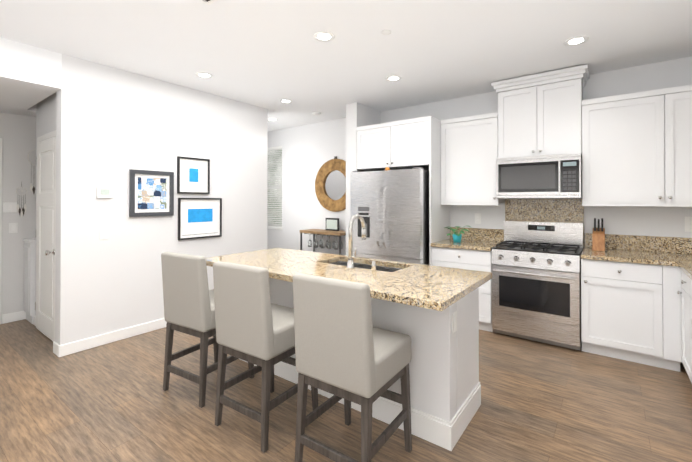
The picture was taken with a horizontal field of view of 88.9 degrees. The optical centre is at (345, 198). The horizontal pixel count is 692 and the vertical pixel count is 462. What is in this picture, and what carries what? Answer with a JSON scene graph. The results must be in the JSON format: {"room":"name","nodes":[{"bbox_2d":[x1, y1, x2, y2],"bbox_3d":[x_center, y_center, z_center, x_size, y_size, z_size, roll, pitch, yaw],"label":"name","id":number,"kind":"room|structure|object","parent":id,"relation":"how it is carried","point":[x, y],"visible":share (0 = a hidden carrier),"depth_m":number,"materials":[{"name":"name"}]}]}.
{"room":"kitchen","nodes":[
{"label":"kitchen","id":0,"kind":"room"},
{"bbox_2d":[0,112,35,323],"bbox_3d":[-4.637,0.214,2.916,0.460,2.420,5.320,0,0,37],"label":"wall","id":1,"kind":"structure","parent":0,"point":[18,134],"depth_m":4.13,"materials":[{"name":"white paint"}]},
{"bbox_2d":[0,138,1,323],"bbox_3d":[-4.214,0.368,3.573,0.108,2.122,1.064,0,0,37],"label":"entry door","id":2,"kind":"structure","parent":1,"relation":"in","point":[0,221],"depth_m":4.01,"materials":[{"name":"paint"}]},
{"bbox_2d":[3,202,16,212],"bbox_3d":[-3.894,0.102,4.084,0.010,0.118,0.120,0,0,37],"label":"light switch","id":3,"kind":"object","parent":1,"relation":"attached to","point":[9,207],"visible":1,"depth_m":4.08,"materials":[{"name":"white plastic"}]},
{"bbox_2d":[9,223,17,232],"bbox_3d":[-3.876,0.342,4.106,0.010,0.118,0.075,0,0,37],"label":"light switch","id":4,"kind":"object","parent":1,"relation":"attached to","point":[13,227],"visible":1,"depth_m":4.10,"materials":[{"name":"white plastic"}]},
{"bbox_2d":[2,311,25,323],"bbox_3d":[-3.564,1.383,4.515,0.013,0.105,1.220,0,0,37],"label":"baseboard","id":5,"kind":"structure","parent":1,"relation":"attached to","point":[21,315],"depth_m":4.10,"materials":[{"name":"white wood"}]},
{"bbox_2d":[16,187,26,217],"bbox_3d":[-3.829,0.018,4.161,0.008,0.430,0.100,0,0,37],"label":"dreamcatcher","id":6,"kind":"object","parent":1,"relation":"hanging from","point":[21,210],"visible":1,"depth_m":4.16},
{"bbox_2d":[27,149,35,193],"bbox_3d":[-3.733,-0.331,4.292,0.008,0.670,0.220,0,0,37],"label":"dreamcatcher","id":7,"kind":"object","parent":1,"relation":"hanging from","point":[33,189],"visible":0.27,"depth_m":4.24},
{"bbox_2d":[35,54,267,344],"bbox_3d":[-2.361,0.065,4.524,1.260,2.740,2.400,0,0,37],"label":"wall","id":8,"kind":"structure","parent":0,"point":[111,126],"depth_m":3.65,"materials":[{"name":"white paint"}]},
{"bbox_2d":[35,130,55,340],"bbox_3d":[-3.123,0.373,3.637,0.864,2.112,0.108,0,0,37],"label":"closet door","id":9,"kind":"structure","parent":8,"relation":"in","point":[45,232],"depth_m":3.66,"materials":[{"name":"paint"}]},
{"bbox_2d":[97,187,112,197],"bbox_3d":[-2.362,-0.060,3.451,0.023,0.105,0.130,0,0,37],"label":"thermostat","id":10,"kind":"object","parent":8,"relation":"attached to","point":[104,192],"visible":0.98,"depth_m":3.44,"materials":[{"name":"white plastic"}]},
{"bbox_2d":[56,318,166,356],"bbox_3d":[-1.853,1.380,4.134,0.017,0.105,2.426,0,0,37],"label":"baseboard","id":11,"kind":"structure","parent":8,"relation":"attached to","point":[86,344],"depth_m":3.46,"materials":[{"name":"white wood"}]},
{"bbox_2d":[129,169,173,216],"bbox_3d":[-2.090,-0.055,3.810,0.028,0.490,0.450,0,0,37],"label":"picture frame","id":12,"kind":"object","parent":8,"relation":"attached to","point":[151,193],"visible":0.96,"depth_m":3.79,"materials":[{"name":"paper"}]},
{"bbox_2d":[177,156,209,193],"bbox_3d":[-1.807,-0.270,4.190,0.028,0.425,0.395,0,0,37],"label":"picture frame","id":13,"kind":"object","parent":8,"relation":"attached to","point":[193,175],"visible":0.92,"depth_m":4.18,"materials":[{"name":"white paper"}]},
{"bbox_2d":[178,198,221,239],"bbox_3d":[-1.753,0.236,4.258,0.028,0.485,0.555,0,0,37],"label":"picture frame","id":14,"kind":"object","parent":8,"relation":"attached to","point":[198,218],"visible":0.98,"depth_m":4.25,"materials":[{"name":"white paper"}]},
{"bbox_2d":[0,319,691,461],"bbox_3d":[-1.714,1.469,2.157,7.900,0.100,8.020,0,0,37],"label":"floor","id":15,"kind":"structure","parent":0,"point":[116,402],"depth_m":2.35,"materials":[{"name":"brown wood"}]},
{"bbox_2d":[23,238,35,323],"bbox_3d":[-3.534,0.956,4.306,0.295,0.955,0.565,0,0,37],"label":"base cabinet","id":16,"kind":"object","parent":15,"relation":"on","point":[29,272],"visible":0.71,"depth_m":4.03,"materials":[{"name":"white wood"}]},
{"bbox_2d":[161,252,253,407],"bbox_3d":[-1.050,0.910,2.704,0.460,1.025,0.514,0,0,31],"label":"stool","id":17,"kind":"object","parent":15,"relation":"on","point":[189,301],"visible":0.73,"depth_m":2.48,"materials":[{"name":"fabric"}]},
{"bbox_2d":[213,261,317,452],"bbox_3d":[-0.510,0.907,2.281,0.460,1.025,0.514,0,0,34],"label":"stool","id":18,"kind":"object","parent":15,"relation":"on","point":[254,325],"visible":0.83,"depth_m":2.08,"materials":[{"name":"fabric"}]},
{"bbox_2d":[299,229,345,254],"bbox_3d":[-0.315,0.978,5.616,0.840,0.930,0.350,0,0,37],"label":"bar cart","id":19,"kind":"object","parent":15,"relation":"on","point":[327,244],"visible":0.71,"depth_m":5.54,"materials":[{"name":"brown wood"}]},
{"bbox_2d":[326,218,338,230],"bbox_3d":[-0.203,0.412,5.653,0.260,0.200,0.082,0,0,37],"label":"picture frame","id":20,"kind":"object","parent":19,"relation":"on","point":[332,224],"visible":1,"depth_m":5.61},
{"bbox_2d":[293,273,411,461],"bbox_3d":[0.044,0.905,1.904,0.460,1.025,0.514,0,0,35],"label":"stool","id":21,"kind":"object","parent":15,"relation":"on","point":[347,351],"visible":1,"depth_m":1.72,"materials":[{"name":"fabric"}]},
{"bbox_2d":[240,260,480,450],"bbox_3d":[-0.047,0.986,2.812,2.018,0.874,0.569,0,0,37],"label":"kitchen island","id":22,"kind":"object","parent":15,"relation":"on","point":[445,387],"depth_m":2.12,"materials":[{"name":"white wood"}]},
{"bbox_2d":[206,248,491,311],"bbox_3d":[-0.132,0.528,2.696,2.156,0.039,0.910,0,0,37],"label":"island countertop","id":23,"kind":"structure","parent":22,"relation":"on","point":[436,288],"depth_m":2.32,"materials":[{"name":"beige stone"}]},
{"bbox_2d":[346,214,366,268],"bbox_3d":[0.095,0.312,2.620,0.091,0.389,0.227,0,0,37],"label":"faucet","id":24,"kind":"object","parent":23,"relation":"on","point":[351,256],"visible":1,"depth_m":2.56,"materials":[{"name":"silver metal"}]},
{"bbox_2d":[326,260,401,271],"bbox_3d":[0.135,0.651,2.765,0.724,0.229,0.354,0,0,37],"label":"sink","id":25,"kind":"object","parent":23,"relation":"in","point":[357,263],"depth_m":2.93,"materials":[{"name":"silver metal"}]},
{"bbox_2d":[371,261,375,271],"bbox_3d":[0.194,0.470,2.460,0.031,0.072,0.032,0,0,37],"label":"soap dispenser","id":26,"kind":"object","parent":23,"relation":"on","point":[373,266],"visible":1,"depth_m":2.45,"materials":[{"name":"silver metal"}]},
{"bbox_2d":[350,167,428,264],"bbox_3d":[0.662,0.538,4.579,0.980,1.795,0.844,0,0,37],"label":"fridge","id":27,"kind":"object","parent":15,"relation":"on","point":[391,207],"visible":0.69,"depth_m":4.22,"materials":[{"name":"silver metal"}]},
{"bbox_2d":[432,247,492,331],"bbox_3d":[1.449,0.996,4.162,0.667,0.874,0.620,0,0,37],"label":"base cabinet","id":28,"kind":"object","parent":15,"relation":"on","point":[477,260],"depth_m":3.81,"materials":[{"name":"white wood"}]},
{"bbox_2d":[491,221,583,349],"bbox_3d":[2.002,0.845,3.688,0.772,1.170,0.672,0,0,37],"label":"range","id":29,"kind":"object","parent":15,"relation":"on","point":[536,281],"visible":1,"depth_m":3.50,"materials":[{"name":"silver metal"}]},
{"bbox_2d":[581,259,667,368],"bbox_3d":[2.573,0.990,3.321,0.564,0.874,0.620,0,0,37],"label":"base cabinet","id":30,"kind":"object","parent":15,"relation":"on","point":[631,312],"depth_m":3.07,"materials":[{"name":"white wood"}]},
{"bbox_2d":[664,266,681,371],"bbox_3d":[3.066,0.987,2.952,0.790,0.874,0.620,0,0,37],"label":"base cabinet","id":31,"kind":"object","parent":15,"relation":"on","point":[672,274],"depth_m":2.87,"materials":[{"name":"white wood"}]},
{"bbox_2d":[431,199,691,279],"bbox_3d":[1.449,0.268,2.431,2.747,0.555,3.400,0,0,37],"label":"countertop","id":32,"kind":"structure","parent":31,"relation":"on","point":[665,251],"depth_m":3.72,"materials":[{"name":"beige stone"}]},
{"bbox_2d":[445,226,469,242],"bbox_3d":[1.314,0.418,4.167,0.308,0.200,0.265,0,0,37],"label":"plant pot","id":33,"kind":"object","parent":32,"relation":"on","point":[457,237],"visible":1,"depth_m":4.14,"materials":[{"name":"ceramic"}]},
{"bbox_2d":[592,218,604,250],"bbox_3d":[2.515,0.355,3.510,0.100,0.316,0.159,0,0,37],"label":"knife block","id":34,"kind":"object","parent":32,"relation":"on","point":[598,238],"visible":0.98,"depth_m":3.49,"materials":[{"name":"brown wood"}]},
{"bbox_2d":[677,270,688,376],"bbox_3d":[2.805,0.984,2.461,0.620,0.874,0.476,0,0,37],"label":"base cabinet","id":35,"kind":"object","parent":15,"relation":"on","point":[686,303],"depth_m":2.73,"materials":[{"name":"white wood"}]},
{"bbox_2d":[689,278,691,382],"bbox_3d":[2.524,0.981,2.086,0.620,0.874,0.580,0,0,37],"label":"base cabinet","id":36,"kind":"object","parent":15,"relation":"on","point":[690,281],"depth_m":2.54,"materials":[{"name":"white wood"}]},
{"bbox_2d":[0,0,691,130],"bbox_3d":[-1.714,-1.211,2.175,7.900,0.420,8.020,0,0,37],"label":"ceiling","id":37,"kind":"structure","parent":0,"point":[269,55],"depth_m":2.99,"materials":[{"name":"white paint"}]},
{"bbox_2d":[195,72,212,78],"bbox_3d":[-1.504,-1.307,3.742,0.176,0.006,0.176,0,0,37],"label":"recessed light","id":38,"kind":"object","parent":37,"relation":"in","point":[203,75],"visible":1,"depth_m":3.74,"materials":[{"name":"white"}]},
{"bbox_2d":[198,0,216,4],"bbox_3d":[-0.850,-1.315,2.179,0.380,0.012,0.240,0,0,37],"label":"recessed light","id":39,"kind":"object","parent":37,"relation":"in","point":[208,2],"visible":1,"depth_m":2.35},
{"bbox_2d":[280,99,292,102],"bbox_3d":[-0.801,-1.300,4.715,0.176,0.006,0.176,0,0,37],"label":"recessed light","id":40,"kind":"object","parent":37,"relation":"in","point":[285,101],"visible":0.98,"depth_m":4.72,"materials":[{"name":"white"}]},
{"bbox_2d":[312,111,320,115],"bbox_3d":[-0.446,-1.281,5.323,0.130,0.036,0.130,0,0,37],"label":"smoke detector","id":41,"kind":"object","parent":37,"relation":"attached to","point":[315,113],"visible":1,"depth_m":5.28,"materials":[{"name":"white plastic"}]},
{"bbox_2d":[313,31,334,41],"bbox_3d":[-0.177,-1.313,2.862,0.176,0.006,0.176,0,0,37],"label":"recessed light","id":42,"kind":"object","parent":37,"relation":"in","point":[323,36],"visible":1,"depth_m":2.86,"materials":[{"name":"white"}]},
{"bbox_2d":[381,30,390,34],"bbox_3d":[0.319,-1.312,2.790,0.080,0.008,0.080,0,0,37],"label":"sprinkler","id":43,"kind":"object","parent":37,"relation":"attached to","point":[385,32],"visible":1,"depth_m":2.78,"materials":[{"name":"white plastic"}]},
{"bbox_2d":[385,76,401,81],"bbox_3d":[0.518,-1.306,3.841,0.176,0.006,0.176,0,0,37],"label":"recessed light","id":44,"kind":"object","parent":37,"relation":"in","point":[393,78],"visible":1,"depth_m":3.84,"materials":[{"name":"white"}]},
{"bbox_2d":[564,36,588,45],"bbox_3d":[1.919,-1.312,2.942,0.176,0.006,0.176,0,0,37],"label":"recessed light","id":45,"kind":"object","parent":37,"relation":"in","point":[575,41],"visible":1,"depth_m":2.94,"materials":[{"name":"white"}]},
{"bbox_2d":[346,102,380,255],"bbox_3d":[0.257,0.069,5.063,0.185,2.740,0.620,0,0,37],"label":"wall","id":46,"kind":"structure","parent":0,"point":[358,115],"depth_m":4.84,"materials":[{"name":"white paint"}]},
{"bbox_2d":[267,57,691,255],"bbox_3d":[0.613,0.070,5.277,7.900,2.740,0.150,0,0,37],"label":"wall","id":47,"kind":"structure","parent":0,"point":[314,147],"depth_m":4.58,"materials":[{"name":"white paint"}]},
{"bbox_2d":[267,150,282,229],"bbox_3d":[-1.520,-0.201,6.844,0.950,1.555,0.140,0,0,37],"label":"window","id":48,"kind":"structure","parent":47,"relation":"in","point":[274,186],"depth_m":6.76,"materials":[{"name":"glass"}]},
{"bbox_2d":[267,146,281,227],"bbox_3d":[-1.531,-0.214,6.828,0.894,1.525,0.050,0,0,37],"label":"window blinds","id":49,"kind":"object","parent":48,"relation":"attached to","point":[272,223],"visible":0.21,"depth_m":6.69,"materials":[{"name":"white plastic"}]},
{"bbox_2d":[315,156,345,211],"bbox_3d":[-0.173,-0.236,5.747,0.860,0.900,0.040,0,0,37],"label":"round mirror","id":50,"kind":"object","parent":47,"relation":"attached to","point":[330,185],"visible":0.85,"depth_m":5.78,"materials":[{"name":"brown wood"}]},
{"bbox_2d":[357,116,449,264],"bbox_3d":[0.748,0.236,4.673,1.059,2.400,0.650,0,0,37],"label":"upper cabinet","id":51,"kind":"object","parent":47,"relation":"attached to","point":[405,144],"visible":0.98,"depth_m":4.34,"materials":[{"name":"white wood"}]},
{"bbox_2d":[441,112,504,204],"bbox_3d":[1.527,-0.444,4.276,0.668,1.045,0.360,0,0,37],"label":"upper cabinet","id":52,"kind":"object","parent":47,"relation":"attached to","point":[469,150],"visible":0.96,"depth_m":4.15,"materials":[{"name":"white wood"}]},
{"bbox_2d":[475,213,480,223],"bbox_3d":[1.646,0.249,4.403,0.075,0.130,0.008,0,0,37],"label":"electrical outlet","id":53,"kind":"object","parent":47,"relation":"attached to","point":[477,218],"visible":1,"depth_m":4.40,"materials":[{"name":"white plastic"}]},
{"bbox_2d":[491,64,589,157],"bbox_3d":[2.098,-0.870,3.830,0.890,0.850,0.395,0,0,37],"label":"upper cabinet","id":54,"kind":"object","parent":47,"relation":"attached to","point":[540,114],"visible":0.94,"depth_m":3.69,"materials":[{"name":"white wood"}]},
{"bbox_2d":[496,153,581,197],"bbox_3d":[2.087,-0.223,3.811,0.774,0.437,0.434,0,0,37],"label":"microwave","id":55,"kind":"object","parent":54,"relation":"attached to","point":[551,176],"visible":1,"depth_m":3.61,"materials":[{"name":"silver metal"}]},
{"bbox_2d":[582,85,691,204],"bbox_3d":[2.950,-0.466,3.230,1.296,1.014,0.330,0,0,37],"label":"upper cabinet","id":56,"kind":"object","parent":47,"relation":"attached to","point":[636,148],"depth_m":3.23,"materials":[{"name":"white wood"}]},
{"bbox_2d":[685,216,691,231],"bbox_3d":[3.184,0.236,3.253,0.085,0.140,0.008,0,0,37],"label":"electrical outlet","id":57,"kind":"object","parent":47,"relation":"attached to","point":[688,224],"visible":1,"depth_m":3.26,"materials":[{"name":"white plastic"}]}
]}

